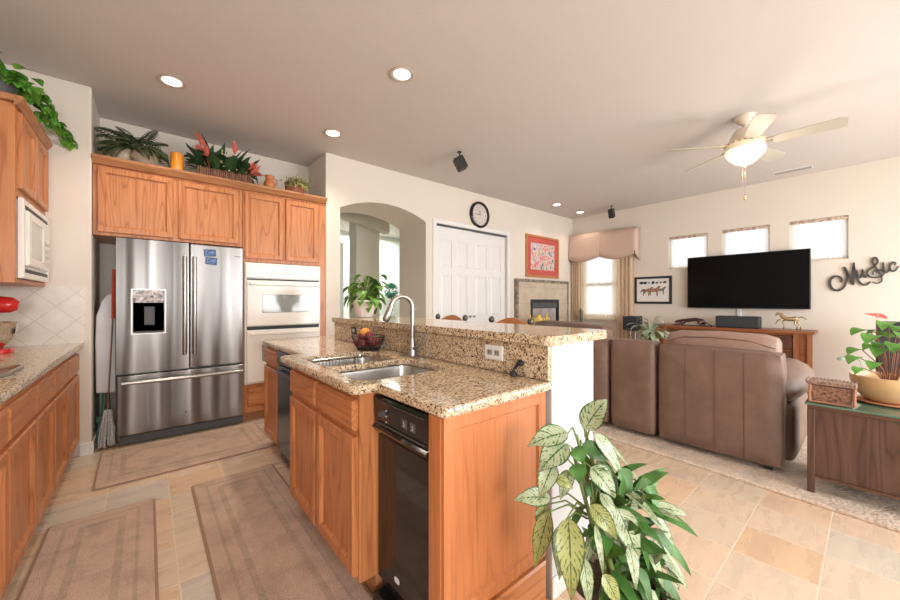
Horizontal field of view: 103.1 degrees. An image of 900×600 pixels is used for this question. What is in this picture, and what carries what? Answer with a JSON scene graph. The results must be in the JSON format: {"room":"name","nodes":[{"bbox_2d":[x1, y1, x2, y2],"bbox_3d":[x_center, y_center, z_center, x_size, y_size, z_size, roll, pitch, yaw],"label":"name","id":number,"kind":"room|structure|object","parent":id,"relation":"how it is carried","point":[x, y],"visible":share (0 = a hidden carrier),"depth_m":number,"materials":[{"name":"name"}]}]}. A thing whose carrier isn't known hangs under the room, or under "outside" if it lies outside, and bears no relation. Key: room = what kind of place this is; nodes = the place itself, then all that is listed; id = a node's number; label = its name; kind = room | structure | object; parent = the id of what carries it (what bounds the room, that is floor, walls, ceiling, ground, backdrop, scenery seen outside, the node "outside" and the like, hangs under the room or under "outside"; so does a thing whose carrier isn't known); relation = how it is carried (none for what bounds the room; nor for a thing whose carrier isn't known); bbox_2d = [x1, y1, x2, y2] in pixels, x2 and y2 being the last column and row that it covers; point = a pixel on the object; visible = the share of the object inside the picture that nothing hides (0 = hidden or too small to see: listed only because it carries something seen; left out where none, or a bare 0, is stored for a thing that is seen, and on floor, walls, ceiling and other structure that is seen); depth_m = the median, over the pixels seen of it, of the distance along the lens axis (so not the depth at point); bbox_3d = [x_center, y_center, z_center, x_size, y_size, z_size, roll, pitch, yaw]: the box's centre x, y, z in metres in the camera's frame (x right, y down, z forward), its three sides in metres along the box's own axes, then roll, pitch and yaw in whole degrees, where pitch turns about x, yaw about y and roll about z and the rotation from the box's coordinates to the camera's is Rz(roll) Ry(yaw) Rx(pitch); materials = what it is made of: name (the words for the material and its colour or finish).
{"room":"kitchen","nodes":[
{"label":"kitchen","id":0,"kind":"room"},
{"bbox_2d":[4,64,99,456],"bbox_3d":[-3.433,-0.250,2.984,0.688,3.000,0.750,0,0,-40],"label":"wall","id":1,"kind":"structure","parent":0,"point":[74,248],"depth_m":2.87,"materials":[{"name":"paint"}]},
{"bbox_2d":[0,286,85,346],"bbox_3d":[-3.198,0.113,2.681,0.655,0.446,0.016,0,0,-40],"label":"backsplash","id":2,"kind":"structure","parent":1,"relation":"attached to","point":[46,315],"depth_m":2.75,"materials":[{"name":"tile"}]},
{"bbox_2d":[79,430,96,456],"bbox_3d":[-3.148,1.200,3.137,0.080,0.100,0.645,0,0,-40],"label":"baseboard","id":3,"kind":"structure","parent":1,"relation":"attached to","point":[88,448],"depth_m":2.90,"materials":[{"name":"white paint"}]},
{"bbox_2d":[100,118,307,428],"bbox_3d":[-2.631,-0.250,4.081,1.952,3.000,0.110,0,0,-40],"label":"wall","id":4,"kind":"structure","parent":0,"point":[278,169],"depth_m":3.75,"materials":[{"name":"paint"}]},
{"bbox_2d":[93,164,241,247],"bbox_3d":[-2.721,-0.850,3.522,1.086,0.600,0.617,0,0,-40],"label":"upper cabinet","id":5,"kind":"object","parent":4,"relation":"attached to","point":[131,204],"visible":0.96,"depth_m":3.24,"materials":[{"name":"brown wood"}]},
{"bbox_2d":[92,153,326,204],"bbox_3d":[-2.382,-1.170,3.787,1.948,0.070,0.650,0,0,-40],"label":"trim","id":6,"kind":"structure","parent":5,"relation":"attached to","point":[98,159],"depth_m":3.39,"materials":[{"name":"brown wood"}]},
{"bbox_2d":[94,126,169,167],"bbox_3d":[-2.857,-1.378,3.234,0.517,0.347,0.584,0,0,-34],"label":"potted fern","id":7,"kind":"object","parent":6,"relation":"on","point":[122,148],"visible":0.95,"depth_m":3.15,"materials":[{"name":"green plant"}]},
{"bbox_2d":[110,146,131,160],"bbox_3d":[-2.924,-1.280,3.198,0.170,0.150,0.170,0,0,-40],"label":"pot","id":8,"kind":"object","parent":7,"relation":"on","point":[123,153],"depth_m":3.14,"materials":[{"name":"ceramic"}]},
{"bbox_2d":[130,148,158,164],"bbox_3d":[-2.765,-1.285,3.241,0.200,0.160,0.200,0,0,-40],"label":"pot","id":9,"kind":"object","parent":7,"relation":"on","point":[135,153],"depth_m":3.17,"materials":[{"name":"ceramic"}]},
{"bbox_2d":[170,152,182,169],"bbox_3d":[-2.554,-1.294,3.341,0.100,0.178,0.100,0,0,-40],"label":"pillar candle","id":10,"kind":"object","parent":6,"relation":"on","point":[176,158],"visible":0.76,"depth_m":3.30,"materials":[{"name":"orange wax"}]},
{"bbox_2d":[184,132,263,183],"bbox_3d":[-2.276,-1.432,3.638,0.696,0.454,0.451,0,0,-40],"label":"floral arrangement","id":11,"kind":"object","parent":6,"relation":"on","point":[208,162],"visible":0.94,"depth_m":3.56,"materials":[{"name":"green plant"}]},
{"bbox_2d":[263,175,276,187],"bbox_3d":[-1.946,-1.276,3.854,0.116,0.142,0.116,0,0,5],"label":"jug","id":12,"kind":"object","parent":6,"relation":"on","point":[269,181],"visible":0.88,"depth_m":3.82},
{"bbox_2d":[278,173,314,192],"bbox_3d":[-1.728,-1.315,4.006,0.438,0.220,0.288,0,0,-40],"label":"potted plant","id":13,"kind":"object","parent":6,"relation":"on","point":[296,185],"visible":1,"depth_m":3.98,"materials":[{"name":"green plant"}]},
{"bbox_2d":[284,182,304,192],"bbox_3d":[-1.754,-1.262,4.043,0.224,0.115,0.160,0,0,-40],"label":"basket","id":14,"kind":"object","parent":13,"relation":"on","point":[288,186],"depth_m":3.98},
{"bbox_2d":[340,242,343,316],"bbox_3d":[-2.368,0.075,6.444,0.900,2.350,0.100,0,0,-40],"label":"panel","id":15,"kind":"object","parent":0,"point":[341,243],"visible":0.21,"depth_m":6.67,"materials":[{"name":"white paint"}]},
{"bbox_2d":[349,222,379,316],"bbox_3d":[-1.601,-0.245,6.698,0.480,2.990,0.300,0,0,-40],"label":"column","id":16,"kind":"structure","parent":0,"point":[364,242],"depth_m":6.57,"materials":[{"name":"paint"}]},
{"bbox_2d":[340,213,389,234],"bbox_3d":[-1.904,-1.495,6.050,1.900,0.490,0.200,0,0,-40],"label":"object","id":17,"kind":"structure","parent":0,"point":[376,224],"depth_m":6.34,"materials":[{"name":"paint"}]},
{"bbox_2d":[340,231,398,316],"bbox_3d":[-2.386,-0.245,9.177,5.800,2.990,0.100,0,0,-40],"label":"window","id":18,"kind":"structure","parent":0,"point":[389,246],"depth_m":9.66,"materials":[{"name":"glass"}]},
{"bbox_2d":[308,153,571,335],"bbox_3d":[0.351,-0.250,6.208,5.350,3.000,0.710,0,0,-40],"label":"wall","id":19,"kind":"structure","parent":0,"point":[409,203],"depth_m":5.22,"materials":[{"name":"paint"}]},
{"bbox_2d":[437,226,471,320],"bbox_3d":[0.068,0.059,5.547,0.766,2.363,0.058,0,0,-40],"label":"door","id":20,"kind":"structure","parent":19,"relation":"in","point":[454,246],"depth_m":5.55,"materials":[{"name":"white paint"}]},
{"bbox_2d":[433,218,509,318],"bbox_3d":[0.402,0.018,5.780,1.715,2.465,0.028,0,0,-40],"label":"trim","id":21,"kind":"structure","parent":19,"relation":"attached to","point":[435,221],"depth_m":5.48,"materials":[{"name":"white paint"}]},
{"bbox_2d":[437,223,506,237],"bbox_3d":[0.377,-1.137,5.810,1.585,0.025,0.050,0,0,-40],"label":"trim","id":22,"kind":"structure","parent":19,"relation":"attached to","point":[442,225],"depth_m":5.78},
{"bbox_2d":[469,201,489,227],"bbox_3d":[0.489,-1.405,5.828,0.430,0.430,0.045,0,0,-40],"label":"wall clock","id":23,"kind":"object","parent":19,"relation":"attached to","point":[479,212],"visible":1,"depth_m":5.82,"materials":[{"name":"paper"}]},
{"bbox_2d":[472,232,504,322],"bbox_3d":[0.653,0.059,6.065,0.826,2.363,0.058,0,0,-40],"label":"door","id":24,"kind":"structure","parent":19,"relation":"in","point":[488,251],"depth_m":6.06,"materials":[{"name":"white paint"}]},
{"bbox_2d":[525,233,558,278],"bbox_3d":[1.812,-0.853,6.959,1.070,0.805,0.025,0,0,-40],"label":"painting","id":25,"kind":"object","parent":19,"relation":"attached to","point":[541,253],"visible":1,"depth_m":6.93,"materials":[{"name":"brown wood"}]},
{"bbox_2d":[531,242,553,270],"bbox_3d":[1.811,-0.853,6.959,0.770,0.505,0.001,0,0,-40],"label":"print","id":26,"kind":"object","parent":25,"relation":"attached to","point":[542,253],"depth_m":6.95,"materials":[{"name":"paper"}]},
{"bbox_2d":[0,0,899,237],"bbox_3d":[0.273,-1.795,4.256,8.290,0.110,11.850,0,0,-40],"label":"ceiling","id":27,"kind":"structure","parent":0,"point":[579,105],"depth_m":2.84,"materials":[{"name":"paint"}]},
{"bbox_2d":[156,74,186,88],"bbox_3d":[-2.212,-1.744,2.844,0.196,0.009,0.196,0,0,-40],"label":"recessed light","id":28,"kind":"object","parent":27,"relation":"in","point":[168,81],"visible":1,"depth_m":2.84,"materials":[{"name":"white"}]},
{"bbox_2d":[323,129,342,137],"bbox_3d":[-1.218,-1.744,3.723,0.196,0.009,0.196,0,0,-40],"label":"recessed light","id":29,"kind":"object","parent":27,"relation":"in","point":[333,134],"visible":1,"depth_m":3.72,"materials":[{"name":"white"}]},
{"bbox_2d":[389,66,414,82],"bbox_3d":[-0.369,-1.744,2.755,0.196,0.009,0.196,0,0,-40],"label":"recessed light","id":30,"kind":"object","parent":27,"relation":"in","point":[400,75],"visible":1,"depth_m":2.75,"materials":[{"name":"white"}]},
{"bbox_2d":[453,151,467,172],"bbox_3d":[0.122,-1.633,4.193,0.171,0.231,0.096,0,0,-10],"label":"ceiling speaker","id":31,"kind":"object","parent":27,"relation":"hanging from","point":[460,163],"visible":1,"depth_m":4.15,"materials":[{"name":"plastic"}]},
{"bbox_2d":[667,112,847,199],"bbox_3d":[2.832,-1.353,3.373,1.277,0.794,1.242,0,0,-40],"label":"ceiling fan","id":32,"kind":"object","parent":27,"relation":"hanging from","point":[746,145],"visible":1,"depth_m":3.29,"materials":[{"name":"white"}]},
{"bbox_2d":[2,417,899,599],"bbox_3d":[0.273,1.300,4.256,8.290,0.100,11.850,0,0,-40],"label":"floor","id":33,"kind":"structure","parent":0,"point":[752,542],"depth_m":1.92,"materials":[{"name":"tile"}]},
{"bbox_2d":[0,409,7,599],"bbox_3d":[-1.685,0.814,0.868,0.618,0.873,0.896,0,0,-40],"label":"base cabinet","id":34,"kind":"object","parent":33,"relation":"on","point":[3,412],"visible":0.96,"depth_m":1.36,"materials":[{"name":"brown wood"}]},
{"bbox_2d":[0,371,54,583],"bbox_3d":[-2.269,0.814,1.559,0.618,0.873,0.906,0,0,-40],"label":"base cabinet","id":35,"kind":"object","parent":33,"relation":"on","point":[30,446],"visible":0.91,"depth_m":1.68,"materials":[{"name":"brown wood"}]},
{"bbox_2d":[49,352,78,489],"bbox_3d":[-2.884,0.814,2.286,0.618,0.873,0.991,0,0,-40],"label":"base cabinet","id":36,"kind":"object","parent":33,"relation":"on","point":[66,380],"visible":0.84,"depth_m":2.40,"materials":[{"name":"brown wood"}]},
{"bbox_2d":[0,343,82,404],"bbox_3d":[-2.297,0.355,1.604,0.638,0.038,2.815,0,0,-40],"label":"countertop","id":37,"kind":"structure","parent":36,"relation":"on","point":[37,360],"depth_m":1.99,"materials":[{"name":"stone"}]},
{"bbox_2d":[0,296,19,353],"bbox_3d":[-2.953,0.148,2.244,0.324,0.375,0.230,0,0,-40],"label":"stand mixer","id":38,"kind":"object","parent":37,"relation":"on","point":[8,329],"visible":1,"depth_m":2.29,"materials":[{"name":"red metal"}]},
{"bbox_2d":[0,321,19,348],"bbox_3d":[-2.917,0.220,2.275,0.230,0.168,0.230,0,0,-40],"label":"bowl","id":39,"kind":"object","parent":38,"relation":"on","point":[8,329],"depth_m":2.29,"materials":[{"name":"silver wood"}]},
{"bbox_2d":[0,365,23,376],"bbox_3d":[-2.181,0.327,1.594,0.325,0.014,0.350,0,0,-40],"label":"steel pan","id":40,"kind":"object","parent":37,"relation":"on","point":[5,370],"visible":1,"depth_m":1.73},
{"bbox_2d":[16,499,158,599],"bbox_3d":[-1.396,1.242,1.354,0.455,0.014,1.970,0,0,-40],"label":"kitchen rug","id":41,"kind":"object","parent":33,"relation":"on","point":[111,554],"visible":1,"depth_m":1.71,"materials":[{"name":"fabric"}]},
{"bbox_2d":[96,393,106,442],"bbox_3d":[-3.030,0.740,3.128,0.100,0.980,0.058,0,0,-40],"label":"broom","id":42,"kind":"object","parent":33,"relation":"on","point":[98,418],"visible":0.3,"depth_m":3.10,"materials":[{"name":"green plastic"}]},
{"bbox_2d":[95,294,115,447],"bbox_3d":[-2.954,0.597,3.068,0.128,1.307,0.060,0,0,-40],"label":"ironing board","id":43,"kind":"object","parent":33,"relation":"on","point":[103,317],"visible":0.8,"depth_m":3.04,"materials":[{"name":"grey fabric"}]},
{"bbox_2d":[98,269,115,448],"bbox_3d":[-2.892,0.478,3.012,0.112,1.497,0.103,0,0,-40],"label":"broom","id":44,"kind":"object","parent":33,"relation":"on","point":[107,428],"visible":1,"depth_m":3.03,"materials":[{"name":"metal"}]},
{"bbox_2d":[116,237,242,444],"bbox_3d":[-2.625,0.349,3.521,0.946,1.772,0.713,0,0,-40],"label":"refrigerator","id":45,"kind":"object","parent":33,"relation":"on","point":[179,316],"visible":1,"depth_m":3.26,"materials":[{"name":"silver metal"}]},
{"bbox_2d":[92,422,275,490],"bbox_3d":[-2.175,1.242,3.000,1.130,0.014,0.770,0,0,-41],"label":"kitchen rug","id":46,"kind":"object","parent":33,"relation":"on","point":[130,464],"visible":1,"depth_m":2.88,"materials":[{"name":"fabric"}]},
{"bbox_2d":[264,345,278,445],"bbox_3d":[-1.286,0.813,3.096,0.505,0.874,0.410,0,0,-40],"label":"base cabinet","id":47,"kind":"object","parent":33,"relation":"on","point":[270,354],"visible":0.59,"depth_m":2.94,"materials":[{"name":"brown wood"}]},
{"bbox_2d":[191,465,372,599],"bbox_3d":[-0.898,1.242,1.794,0.505,0.014,2.000,0,0,-40],"label":"kitchen rug","id":48,"kind":"object","parent":33,"relation":"on","point":[260,544],"visible":0.97,"depth_m":1.81,"materials":[{"name":"fabric"}]},
{"bbox_2d":[242,190,324,420],"bbox_3d":[-1.977,0.050,4.151,0.854,2.400,0.617,0,0,-40],"label":"tall cabinet","id":49,"kind":"object","parent":33,"relation":"on","point":[275,229],"visible":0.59,"depth_m":3.87,"materials":[{"name":"brown wood"}]},
{"bbox_2d":[244,262,319,384],"bbox_3d":[-1.966,0.230,4.091,0.773,1.256,0.652,0,0,-40],"label":"double oven","id":50,"kind":"object","parent":49,"relation":"in","point":[281,300],"visible":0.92,"depth_m":3.80,"materials":[{"name":"beige metal"}]},
{"bbox_2d":[275,350,291,466],"bbox_3d":[-0.918,0.801,2.639,0.533,0.838,0.753,0,0,-40],"label":"dishwasher","id":51,"kind":"object","parent":33,"relation":"on","point":[284,393],"visible":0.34,"depth_m":2.64,"materials":[{"name":"metal"}]},
{"bbox_2d":[290,357,382,594],"bbox_3d":[-0.426,0.813,1.977,0.635,0.874,0.880,0,0,-40],"label":"base cabinet","id":52,"kind":"object","parent":33,"relation":"on","point":[334,443],"visible":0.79,"depth_m":1.58,"materials":[{"name":"brown wood"}]},
{"bbox_2d":[263,335,551,418],"bbox_3d":[-0.518,0.355,2.372,1.050,0.038,2.568,0,0,-40],"label":"countertop","id":53,"kind":"structure","parent":52,"relation":"on","point":[451,389],"depth_m":1.53,"materials":[{"name":"stone"}]},
{"bbox_2d":[351,334,384,350],"bbox_3d":[-0.569,0.285,2.478,0.205,0.096,0.305,0,0,-40],"label":"fruit basket","id":54,"kind":"object","parent":53,"relation":"on","point":[370,348],"visible":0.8,"depth_m":2.41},
{"bbox_2d":[315,357,430,379],"bbox_3d":[-0.444,0.465,1.962,0.484,0.178,0.828,0,0,-40],"label":"sink","id":55,"kind":"object","parent":53,"relation":"in","point":[391,371],"visible":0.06,"depth_m":2.03,"materials":[{"name":"metal"}]},
{"bbox_2d":[309,355,382,366],"bbox_3d":[-0.598,0.422,2.106,0.361,0.140,0.336,0,0,-40],"label":"dish rack","id":56,"kind":"object","parent":55,"relation":"in","point":[366,356],"visible":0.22,"depth_m":2.23,"materials":[{"name":"metal"}]},
{"bbox_2d":[315,357,395,372],"bbox_3d":[-0.591,0.455,2.113,0.454,0.158,0.408,0,0,-40],"label":"basin","id":57,"kind":"object","parent":55,"relation":"in","point":[392,369],"depth_m":2.22,"materials":[{"name":"silver metal"}]},
{"bbox_2d":[341,365,430,379],"bbox_3d":[-0.308,0.465,1.802,0.484,0.178,0.408,0,0,-40],"label":"basin","id":58,"kind":"object","parent":55,"relation":"in","point":[391,371],"depth_m":2.00,"materials":[{"name":"silver metal"}]},
{"bbox_2d":[383,294,425,358],"bbox_3d":[-0.287,0.147,2.114,0.214,0.376,0.240,0,0,-40],"label":"kitchen faucet","id":59,"kind":"object","parent":53,"relation":"on","point":[413,347],"visible":1,"depth_m":2.14,"materials":[{"name":"silver metal"}]},
{"bbox_2d":[384,283,398,315],"bbox_3d":[-1.549,0.382,9.428,0.430,1.736,0.421,0,0,-40],"label":"topiary","id":60,"kind":"object","parent":33,"relation":"on","point":[388,294],"visible":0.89,"depth_m":9.35,"materials":[{"name":"green plant"}]},
{"bbox_2d":[372,394,429,599],"bbox_3d":[-0.018,0.801,1.490,0.505,0.838,0.375,0,0,-40],"label":"trash compactor","id":61,"kind":"object","parent":33,"relation":"on","point":[403,429],"visible":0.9,"depth_m":1.34,"materials":[{"name":"black metal"}]},
{"bbox_2d":[435,314,467,320],"bbox_3d":[-0.144,0.695,3.609,0.479,1.111,0.496,0,0,-40],"label":"bar stool","id":62,"kind":"object","parent":33,"relation":"on","point":[450,317],"visible":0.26,"depth_m":3.74,"materials":[{"name":"brown wood"}]},
{"bbox_2d":[429,392,545,599],"bbox_3d":[0.166,0.813,1.340,0.553,0.874,0.083,0,0,-40],"label":"island end panel","id":63,"kind":"object","parent":33,"relation":"on","point":[481,547],"visible":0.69,"depth_m":1.27,"materials":[{"name":"brown wood"}]},
{"bbox_2d":[489,316,533,324],"bbox_3d":[0.372,0.695,2.998,0.479,1.111,0.496,0,0,-40],"label":"bar stool","id":64,"kind":"object","parent":33,"relation":"on","point":[530,321],"visible":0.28,"depth_m":3.12,"materials":[{"name":"brown wood"}]},
{"bbox_2d":[514,278,568,322],"bbox_3d":[1.908,0.422,6.822,1.680,1.655,0.359,0,0,-40],"label":"fireplace","id":65,"kind":"object","parent":33,"relation":"on","point":[534,297],"visible":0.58,"depth_m":6.84,"materials":[{"name":"tile"}]},
{"bbox_2d":[514,399,697,599],"bbox_3d":[0.563,0.787,1.171,0.555,0.923,0.463,0,0,-40],"label":"potted plant","id":66,"kind":"object","parent":33,"relation":"on","point":[610,564],"visible":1,"depth_m":1.14,"materials":[{"name":"green plant"}]},
{"bbox_2d":[626,330,636,338],"bbox_3d":[3.227,0.878,6.314,0.240,0.743,0.220,0,0,-40],"label":"speaker stand","id":67,"kind":"object","parent":33,"relation":"on","point":[626,330],"visible":0.21,"depth_m":6.28,"materials":[{"name":"silver metal"}]},
{"bbox_2d":[623,316,642,329],"bbox_3d":[3.224,0.385,6.311,0.248,0.240,0.240,0,0,-40],"label":"speaker","id":68,"kind":"object","parent":67,"relation":"on","point":[626,319],"visible":0.83,"depth_m":6.23},
{"bbox_2d":[623,317,635,329],"bbox_3d":[3.132,0.385,6.234,0.008,0.220,0.220,0,0,-40],"label":"grille","id":69,"kind":"object","parent":68,"relation":"attached to","point":[626,320],"depth_m":6.24,"materials":[{"name":"metal"}]},
{"bbox_2d":[655,323,817,393],"bbox_3d":[4.191,0.821,5.413,0.470,0.858,1.900,0,0,-40],"label":"tv console","id":70,"kind":"object","parent":33,"relation":"on","point":[797,344],"visible":0.31,"depth_m":4.76,"materials":[{"name":"brown wood"}]},
{"bbox_2d":[673,318,713,326],"bbox_3d":[3.823,0.327,5.639,0.120,0.130,0.540,0,0,-40],"label":"sculpture","id":71,"kind":"object","parent":70,"relation":"on","point":[699,321],"visible":1,"depth_m":5.61,"materials":[{"name":"brown metal"}]},
{"bbox_2d":[716,315,761,328],"bbox_3d":[4.228,0.306,5.248,0.208,0.169,0.500,0,0,-40],"label":"speaker","id":72,"kind":"object","parent":70,"relation":"on","point":[751,322],"visible":1,"depth_m":5.15},
{"bbox_2d":[774,312,807,329],"bbox_3d":[4.552,0.262,4.777,0.066,0.248,0.323,0,0,-40],"label":"horse sculpture","id":73,"kind":"object","parent":70,"relation":"on","point":[795,319],"visible":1,"depth_m":4.78,"materials":[{"name":"gold metal"}]},
{"bbox_2d":[593,421,899,531],"bbox_3d":[3.147,1.238,3.379,2.900,0.021,4.538,0,0,-37],"label":"shag rug","id":74,"kind":"object","parent":33,"relation":"on","point":[790,480],"visible":0.18,"depth_m":2.49,"materials":[{"name":"carpet"}]},
{"bbox_2d":[535,320,613,337],"bbox_3d":[2.162,0.757,5.636,0.998,0.882,1.560,0,0,-25],"label":"loveseat","id":75,"kind":"object","parent":74,"relation":"on","point":[610,332],"visible":0.09,"depth_m":5.21,"materials":[{"name":"brown leather"}]},
{"bbox_2d":[626,316,673,340],"bbox_3d":[3.048,0.731,5.537,0.661,0.992,0.685,0,0,-40],"label":"potted plant","id":76,"kind":"object","parent":74,"relation":"on","point":[648,332],"visible":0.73,"depth_m":5.44,"materials":[{"name":"green plant"}]},
{"bbox_2d":[593,330,814,469],"bbox_3d":[2.053,0.738,3.635,1.074,0.980,2.298,0,0,-40],"label":"sectional sofa","id":77,"kind":"object","parent":74,"relation":"on","point":[733,394],"visible":0.83,"depth_m":2.84,"materials":[{"name":"brown leather"}]},
{"bbox_2d":[667,330,781,352],"bbox_3d":[2.233,0.464,2.963,0.273,0.433,0.766,0,0,-40],"label":"cushion","id":78,"kind":"object","parent":77,"relation":"on","point":[721,339],"depth_m":2.83,"materials":[{"name":"leather"}]},
{"bbox_2d":[805,394,899,499],"bbox_3d":[2.779,0.940,2.168,0.575,0.573,0.845,0,0,-40],"label":"end table","id":79,"kind":"object","parent":74,"relation":"on","point":[859,447],"visible":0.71,"depth_m":2.17,"materials":[{"name":"brown wood"}]},
{"bbox_2d":[805,377,857,407],"bbox_3d":[2.432,0.580,2.282,0.155,0.143,0.225,0,0,-40],"label":"box","id":80,"kind":"object","parent":79,"relation":"on","point":[831,392],"visible":1,"depth_m":2.24,"materials":[{"name":"brown wood"}]},
{"bbox_2d":[845,313,899,408],"bbox_3d":[2.768,0.366,2.244,0.395,0.572,0.380,0,0,-40],"label":"anthurium","id":81,"kind":"object","parent":79,"relation":"on","point":[879,388],"visible":1,"depth_m":2.24,"materials":[{"name":"plant"}]},
{"bbox_2d":[849,371,899,404],"bbox_3d":[2.784,0.558,2.267,0.340,0.163,0.340,0,0,-40],"label":"pot","id":82,"kind":"object","parent":81,"relation":"attached to","point":[876,388],"depth_m":2.23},
{"bbox_2d":[876,321,899,372],"bbox_3d":[4.883,0.740,3.972,0.312,1.020,0.195,0,0,-40],"label":"tower speaker","id":83,"kind":"object","parent":33,"relation":"on","point":[882,339],"visible":0.09,"depth_m":3.88},
{"bbox_2d":[396,341,592,597],"bbox_3d":[-0.161,0.718,2.462,0.348,1.064,2.232,0,0,-40],"label":"wall","id":84,"kind":"structure","parent":0,"point":[571,364],"depth_m":1.58,"materials":[{"name":"paint"}]},
{"bbox_2d":[334,322,550,380],"bbox_3d":[-0.304,0.261,2.343,0.021,0.147,2.228,0,0,-40],"label":"backsplash","id":85,"kind":"structure","parent":84,"relation":"attached to","point":[470,351],"depth_m":1.87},
{"bbox_2d":[485,344,502,360],"bbox_3d":[0.208,0.247,1.714,0.008,0.070,0.115,0,0,-40],"label":"wall outlet","id":86,"kind":"object","parent":85,"relation":"attached to","point":[494,352],"visible":1,"depth_m":1.71,"materials":[{"name":"white plastic"}]},
{"bbox_2d":[332,316,606,345],"bbox_3d":[-0.133,0.164,2.486,0.515,0.040,2.290,0,0,-40],"label":"countertop","id":87,"kind":"structure","parent":84,"relation":"on","point":[518,333],"depth_m":1.87,"materials":[{"name":"stone"}]},
{"bbox_2d":[343,274,389,316],"bbox_3d":[-0.749,-0.051,3.207,0.427,0.388,0.354,0,0,-12],"label":"potted plant","id":88,"kind":"object","parent":87,"relation":"on","point":[366,305],"visible":1,"depth_m":3.15,"materials":[{"name":"green plant"}]},
{"bbox_2d":[551,574,565,599],"bbox_3d":[0.562,1.205,1.605,0.360,0.090,0.010,0,0,-40],"label":"baseboard","id":89,"kind":"structure","parent":84,"relation":"attached to","point":[558,586],"depth_m":1.50,"materials":[{"name":"white paint"}]},
{"bbox_2d":[572,156,899,382],"bbox_3d":[4.852,-0.250,5.134,0.140,3.000,6.980,0,0,-40],"label":"wall","id":90,"kind":"structure","parent":0,"point":[869,193],"depth_m":4.87,"materials":[{"name":"paint"}]},
{"bbox_2d":[572,261,580,319],"bbox_3d":[2.655,-0.325,7.515,0.060,1.450,0.193,0,0,-40],"label":"drape","id":91,"kind":"object","parent":90,"relation":"hanging from","point":[576,266],"visible":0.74,"depth_m":7.50,"materials":[{"name":"fabric"}]},
{"bbox_2d":[581,259,616,321],"bbox_3d":[2.968,-0.300,7.155,0.040,1.400,0.740,0,0,-40],"label":"curtain","id":92,"kind":"object","parent":90,"relation":"hanging from","point":[611,317],"visible":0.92,"depth_m":7.18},
{"bbox_2d":[568,226,639,264],"bbox_3d":[2.997,-1.058,7.069,0.193,0.615,1.391,0,0,-40],"label":"window valance","id":93,"kind":"object","parent":90,"relation":"attached to","point":[622,242],"visible":1,"depth_m":6.93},
{"bbox_2d":[617,254,633,338],"bbox_3d":[3.307,0.050,6.743,0.060,2.200,0.313,0,0,-40],"label":"drape","id":94,"kind":"object","parent":90,"relation":"hanging from","point":[625,266],"visible":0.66,"depth_m":6.76,"materials":[{"name":"fabric"}]},
{"bbox_2d":[634,276,671,303],"bbox_3d":[3.646,-0.195,6.432,0.025,0.490,0.620,0,0,-40],"label":"framed print","id":95,"kind":"object","parent":90,"relation":"attached to","point":[655,289],"visible":1,"depth_m":6.42,"materials":[{"name":"paper"}]},
{"bbox_2d":[687,248,810,308],"bbox_3d":[4.447,-0.300,5.417,0.113,0.830,1.445,0,0,-40],"label":"television","id":96,"kind":"object","parent":90,"relation":"attached to","point":[781,279],"visible":1,"depth_m":5.30,"materials":[{"name":"plastic"}]},
{"bbox_2d":[848,215,848,258],"bbox_3d":[5.053,-0.835,4.904,0.050,0.570,0.560,0,0,-40],"label":"window","id":97,"kind":"structure","parent":90,"relation":"in","point":[848,215],"depth_m":4.68,"materials":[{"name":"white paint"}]},
{"bbox_2d":[790,215,847,260],"bbox_3d":[5.011,-0.834,4.869,0.028,0.566,0.556,0,0,-40],"label":"window curtain","id":98,"kind":"object","parent":97,"relation":"hanging from","point":[827,238],"visible":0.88,"depth_m":4.83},
{"bbox_2d":[828,257,898,290],"bbox_3d":[5.240,-0.340,4.546,0.026,0.428,0.591,0,0,-40],"label":"wall sign","id":99,"kind":"object","parent":90,"relation":"attached to","point":[854,273],"visible":1,"depth_m":4.55,"materials":[{"name":"metal"}]},
{"bbox_3d":[-1.540,-0.250,0.119,0.120,3.000,7.570,0,0,-40],"label":"wall","id":100,"kind":"structure","parent":0,"visible":0},
{"bbox_2d":[0,91,52,286],"bbox_3d":[-2.995,-0.664,2.301,0.471,1.108,0.851,0,0,-40],"label":"upper cabinet","id":101,"kind":"object","parent":100,"relation":"attached to","point":[24,144],"visible":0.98,"depth_m":2.15,"materials":[{"name":"brown wood"}]},
{"bbox_2d":[16,197,49,282],"bbox_3d":[-2.994,-0.385,2.324,0.447,0.490,0.735,0,0,-40],"label":"microwave","id":102,"kind":"object","parent":101,"relation":"in","point":[32,227],"visible":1,"depth_m":2.30,"materials":[{"name":"beige plastic"}]},
{"bbox_2d":[0,51,77,150],"bbox_3d":[-2.838,-1.321,2.335,0.373,0.276,1.026,0,0,-34],"label":"trailing plant","id":103,"kind":"object","parent":101,"relation":"on","point":[11,81],"visible":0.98,"depth_m":2.31,"materials":[{"name":"green plant"}]},
{"bbox_3d":[4.553,-0.835,5.496,0.050,0.570,0.570,0,0,-40],"label":"window","id":104,"kind":"structure","parent":0,"visible":0},
{"bbox_2d":[722,225,769,254],"bbox_3d":[4.511,-0.834,5.461,0.028,0.566,0.566,0,0,-40],"label":"window curtain","id":105,"kind":"object","parent":104,"relation":"hanging from","point":[750,239],"visible":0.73,"depth_m":5.45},
{"bbox_3d":[4.062,-0.830,6.077,0.050,0.560,0.570,0,0,-40],"label":"window","id":106,"kind":"structure","parent":0,"visible":0},
{"bbox_2d":[669,233,707,268],"bbox_3d":[4.020,-0.829,6.041,0.028,0.556,0.566,0,0,-40],"label":"window curtain","id":107,"kind":"object","parent":106,"relation":"hanging from","point":[681,248],"visible":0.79,"depth_m":6.07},
{"bbox_3d":[3.065,-0.335,7.257,0.050,1.330,0.770,0,0,-40],"label":"window","id":108,"kind":"structure","parent":0,"visible":0},
{"bbox_2d":[587,257,611,313],"bbox_3d":[3.029,-0.347,7.227,0.020,1.285,0.750,0,0,-40],"label":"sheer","id":109,"kind":"object","parent":108,"relation":"hanging from","point":[599,269],"visible":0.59,"depth_m":7.24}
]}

